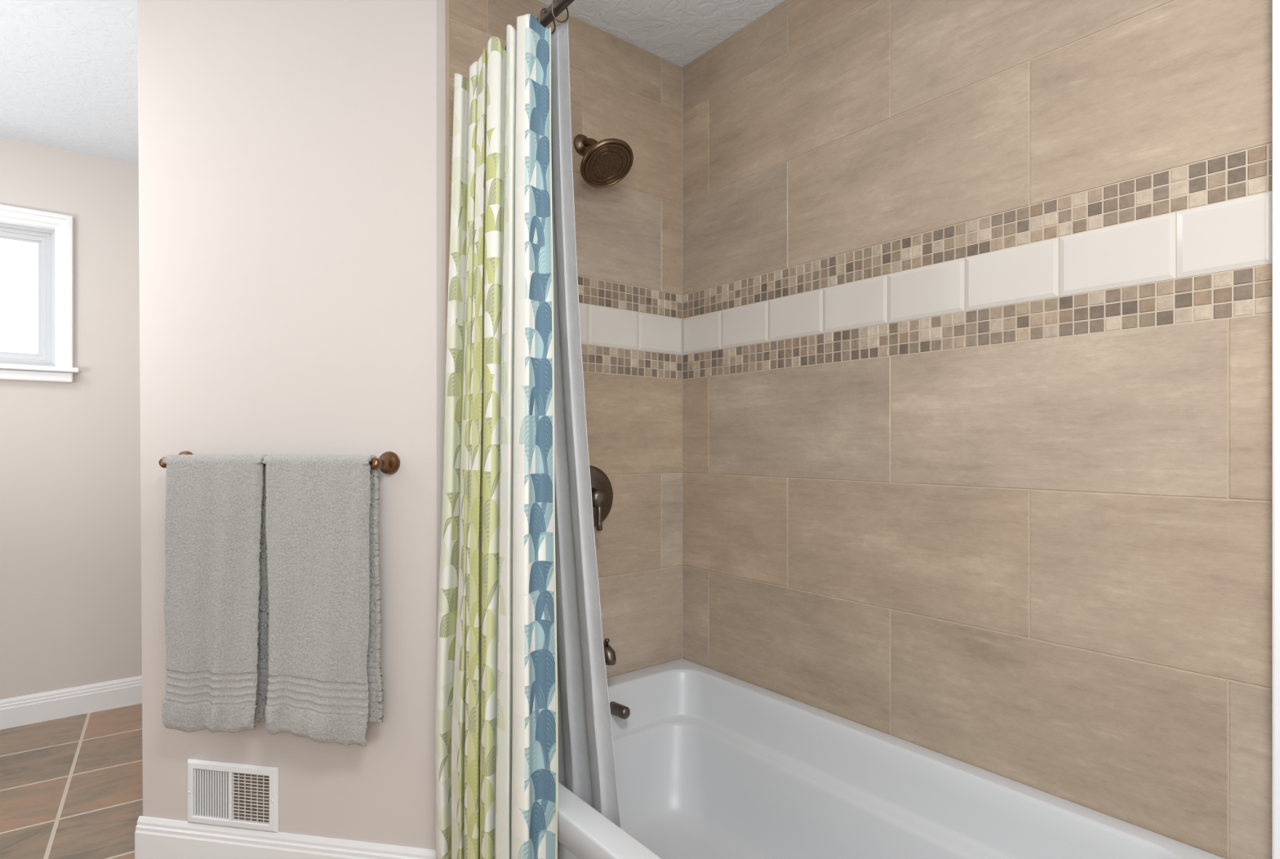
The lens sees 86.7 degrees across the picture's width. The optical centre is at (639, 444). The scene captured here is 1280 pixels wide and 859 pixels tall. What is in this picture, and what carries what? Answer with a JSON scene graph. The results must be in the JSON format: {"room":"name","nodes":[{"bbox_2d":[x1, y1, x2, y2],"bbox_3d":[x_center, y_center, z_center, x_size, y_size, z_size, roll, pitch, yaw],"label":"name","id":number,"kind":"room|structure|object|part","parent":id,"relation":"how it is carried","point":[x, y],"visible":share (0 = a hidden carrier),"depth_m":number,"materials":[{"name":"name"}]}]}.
{"room":"bathroom","nodes":[
{"label":"bathroom","id":0,"kind":"room"},
{"bbox_2d":[0,136,142,699],"bbox_3d":[-2.956,-0.049,2.588,2.150,2.418,0.140,0,0,-38],"label":"wall","id":1,"kind":"structure","parent":0,"point":[70,515],"depth_m":2.92,"materials":[{"name":"white paint"}]},
{"bbox_2d":[0,204,79,382],"bbox_3d":[-2.780,-0.620,2.654,0.902,0.711,0.140,0,0,-38],"label":"window","id":2,"kind":"structure","parent":1,"relation":"in","point":[37,246],"depth_m":2.87,"materials":[{"name":"white paint"}]},
{"bbox_3d":[-2.821,-0.623,2.706,0.688,0.530,0.006,0,0,-38],"label":"pane","id":3,"kind":"part","parent":2,"relation":"part of","materials":[{"name":"white glass"}]},
{"bbox_3d":[-2.808,-0.623,2.689,0.744,0.586,0.034,0,0,-38],"label":"frame","id":4,"kind":"part","parent":2,"relation":"part of","materials":[{"name":"plastic"}]},
{"bbox_3d":[-2.754,-0.316,2.622,0.902,0.020,0.058,0,0,-38],"label":"sill","id":5,"kind":"part","parent":2,"relation":"part of","materials":[{"name":"white paint"}]},
{"bbox_2d":[0,675,142,729],"bbox_3d":[-2.907,1.101,2.527,2.150,0.118,0.016,0,0,-38],"label":"baseboard","id":6,"kind":"structure","parent":1,"relation":"attached to","point":[17,711],"depth_m":2.89,"materials":[{"name":"white paint"}]},
{"bbox_2d":[0,702,142,858],"bbox_3d":[-0.748,1.210,0.822,3.420,0.100,5.650,0,0,-38],"label":"floor","id":7,"kind":"structure","parent":0,"point":[71,787],"depth_m":2.30,"materials":[{"name":"tile"}]},
{"bbox_2d":[557,658,1225,858],"bbox_3d":[0.271,0.935,1.434,0.820,0.450,1.452,0,0,-38],"label":"bathtub","id":8,"kind":"object","parent":7,"relation":"on","point":[710,763],"visible":0.63,"depth_m":1.71,"materials":[{"name":"ceramic"}]},
{"bbox_3d":[-0.061,0.766,1.954,0.076,0.035,0.035,0,0,45],"label":"overflow lever","id":9,"kind":"part","parent":8,"relation":"part of","materials":[{"name":"brown metal"}]},
{"bbox_2d":[137,0,445,849],"bbox_3d":[-1.040,-0.049,2.675,1.539,2.418,2.102,0,0,-38],"label":"wall","id":10,"kind":"structure","parent":0,"point":[292,153],"depth_m":1.81,"materials":[{"name":"paint"}]},
{"bbox_2d":[187,758,278,831],"bbox_3d":[-1.111,0.955,1.844,0.280,0.174,0.012,0,0,10],"label":"air vent","id":11,"kind":"object","parent":10,"relation":"in","point":[232,794],"visible":1,"depth_m":1.84,"materials":[{"name":"white metal"}]},
{"bbox_2d":[232,773,269,822],"bbox_3d":[-1.051,0.955,1.834,0.114,0.130,0.004,0,0,10],"label":"grille","id":12,"kind":"object","parent":11,"relation":"attached to","point":[251,791],"depth_m":1.84,"materials":[{"name":"white metal"}]},
{"bbox_2d":[159,450,399,474],"bbox_3d":[-0.960,0.048,1.782,0.672,0.060,0.080,0,0,10],"label":"towel bar","id":13,"kind":"object","parent":10,"relation":"attached to","point":[388,462],"visible":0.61,"depth_m":1.75,"materials":[{"name":"orange metal"}]},
{"bbox_3d":[-1.261,0.048,1.837,0.060,0.060,0.080,0,0,10],"label":"post","id":14,"kind":"part","parent":13,"relation":"part of","materials":[{"name":"orange metal"}]},
{"bbox_2d":[161,453,268,733],"bbox_3d":[-1.111,0.388,1.770,0.299,0.725,0.078,0,0,10],"label":"bath towel","id":15,"kind":"object","parent":13,"relation":"hanging from","point":[216,606],"visible":0.99,"depth_m":1.76,"materials":[{"name":"grey fabric"}]},
{"bbox_2d":[262,454,383,746],"bbox_3d":[-0.808,0.390,1.715,0.313,0.728,0.076,0,0,10],"label":"bath towel","id":16,"kind":"object","parent":13,"relation":"hanging from","point":[325,680],"visible":1,"depth_m":1.70,"materials":[{"name":"grey fabric"}]},
{"bbox_3d":[-0.658,0.048,1.727,0.060,0.060,0.080,0,0,10],"label":"post","id":17,"kind":"part","parent":13,"relation":"part of","materials":[{"name":"orange metal"}]},
{"bbox_2d":[134,815,436,858],"bbox_3d":[-0.962,1.101,1.815,0.901,0.118,0.016,0,0,10],"label":"baseboard","id":18,"kind":"structure","parent":10,"relation":"attached to","point":[155,837],"depth_m":1.83,"materials":[{"name":"white paint"}]},
{"bbox_2d":[445,0,448,355],"bbox_3d":[-0.499,-0.264,1.757,0.006,1.988,0.009,0,0,-38],"label":"trim","id":19,"kind":"structure","parent":10,"relation":"attached to","point":[446,1],"depth_m":1.75,"materials":[{"name":"beige tile"}]},
{"bbox_2d":[0,0,785,164],"bbox_3d":[-0.748,-1.308,0.822,3.420,0.100,5.650,0,0,-38],"label":"ceiling","id":20,"kind":"structure","parent":0,"point":[68,68],"depth_m":2.16,"materials":[{"name":"white paint"}]},
{"bbox_2d":[448,0,682,677],"bbox_3d":[-0.206,-0.049,2.046,0.812,2.418,0.100,0,0,-38],"label":"wall","id":21,"kind":"structure","parent":0,"point":[628,232],"depth_m":2.12,"materials":[{"name":"tile"}]},
{"bbox_2d":[536,0,574,27],"bbox_3d":[-0.009,-0.918,1.216,0.040,0.040,1.450,0,0,-38],"label":"curtain rod","id":22,"kind":"object","parent":21,"relation":"attached to","point":[559,6],"visible":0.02,"depth_m":1.43,"materials":[{"name":"brown metal"}]},
{"bbox_2d":[538,7,555,34],"bbox_3d":[-0.199,-0.908,1.457,0.042,0.055,0.010,0,0,-38],"label":"curtain ring","id":23,"kind":"object","parent":22,"relation":"hanging from","point":[544,8],"visible":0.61,"depth_m":1.45,"materials":[{"name":"brown metal"}]},
{"bbox_2d":[551,0,568,22],"bbox_3d":[-0.167,-0.908,1.415,0.042,0.055,0.010,0,0,-38],"label":"curtain ring","id":24,"kind":"object","parent":22,"relation":"hanging from","point":[553,2],"visible":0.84,"depth_m":1.41,"materials":[{"name":"brown metal"}]},
{"bbox_2d":[551,19,621,828],"bbox_3d":[-0.202,-0.041,1.552,0.088,1.722,0.450,0,0,-38],"label":"curtain liner","id":25,"kind":"object","parent":22,"relation":"hanging from","point":[586,755],"visible":0.3,"depth_m":1.44,"materials":[{"name":"fabric"}]},
{"bbox_3d":[-0.232,-0.908,1.499,0.041,0.055,0.009,0,0,-38],"label":"curtain ring","id":26,"kind":"object","parent":22,"relation":"hanging from","visible":0},
{"bbox_2d":[435,13,558,858],"bbox_3d":[-0.326,0.049,1.500,0.106,1.922,0.504,0,0,-38],"label":"shower curtain","id":27,"kind":"object","parent":26,"relation":"hanging from","point":[496,732],"visible":1,"depth_m":1.43,"materials":[{"name":"fabric"}]},
{"bbox_2d":[589,465,613,531],"bbox_3d":[-0.135,0.157,1.990,0.190,0.190,0.079,0,0,-38],"label":"shower valve","id":28,"kind":"object","parent":21,"relation":"attached to","point":[601,486],"visible":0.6,"depth_m":2.02,"materials":[{"name":"brown metal"}]},
{"bbox_3d":[-0.130,0.189,1.983,0.060,0.124,0.061,0,0,-38],"label":"lever handle","id":29,"kind":"part","parent":28,"relation":"part of","materials":[{"name":"brown metal"}]},
{"bbox_2d":[573,133,633,187],"bbox_3d":[-0.111,-0.831,1.937,0.159,0.174,0.192,0,0,-38],"label":"shower fixture","id":30,"kind":"object","parent":21,"relation":"attached to","point":[605,162],"visible":1,"depth_m":1.91,"materials":[{"name":"brown metal"}]},
{"bbox_3d":[-0.137,-0.866,1.968,0.021,0.064,0.089,0,0,-38],"label":"shower arm","id":31,"kind":"part","parent":30,"relation":"part of","materials":[{"name":"brown metal"}]},
{"bbox_2d":[603,638,616,665],"bbox_3d":[-0.119,0.585,1.958,0.056,0.066,0.148,0,0,-38],"label":"tub spout","id":32,"kind":"object","parent":21,"relation":"attached to","point":[610,654],"visible":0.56,"depth_m":1.91,"materials":[{"name":"brown metal"}]},
{"bbox_3d":[-0.094,0.563,1.926,0.016,0.022,0.016,0,0,-38],"label":"diverter knob","id":33,"kind":"part","parent":32,"relation":"part of","materials":[{"name":"brown metal"}]},
{"bbox_2d":[682,0,1271,858],"bbox_3d":[0.631,-0.049,1.719,0.100,2.418,1.456,0,0,-38],"label":"wall","id":34,"kind":"structure","parent":0,"point":[976,295],"depth_m":1.46,"materials":[{"name":"tile"}]},
{"bbox_3d":[1.711,-0.049,0.358,0.100,2.418,1.869,0,0,-38],"label":"wall","id":35,"kind":"structure","parent":0,"visible":0},
{"bbox_2d":[1271,0,1279,858],"bbox_3d":[1.096,-0.049,1.110,0.112,2.418,0.074,0,0,-38],"label":"trim","id":36,"kind":"structure","parent":35,"relation":"attached to","point":[1275,3],"depth_m":1.10,"materials":[{"name":"white paint"}]}
]}

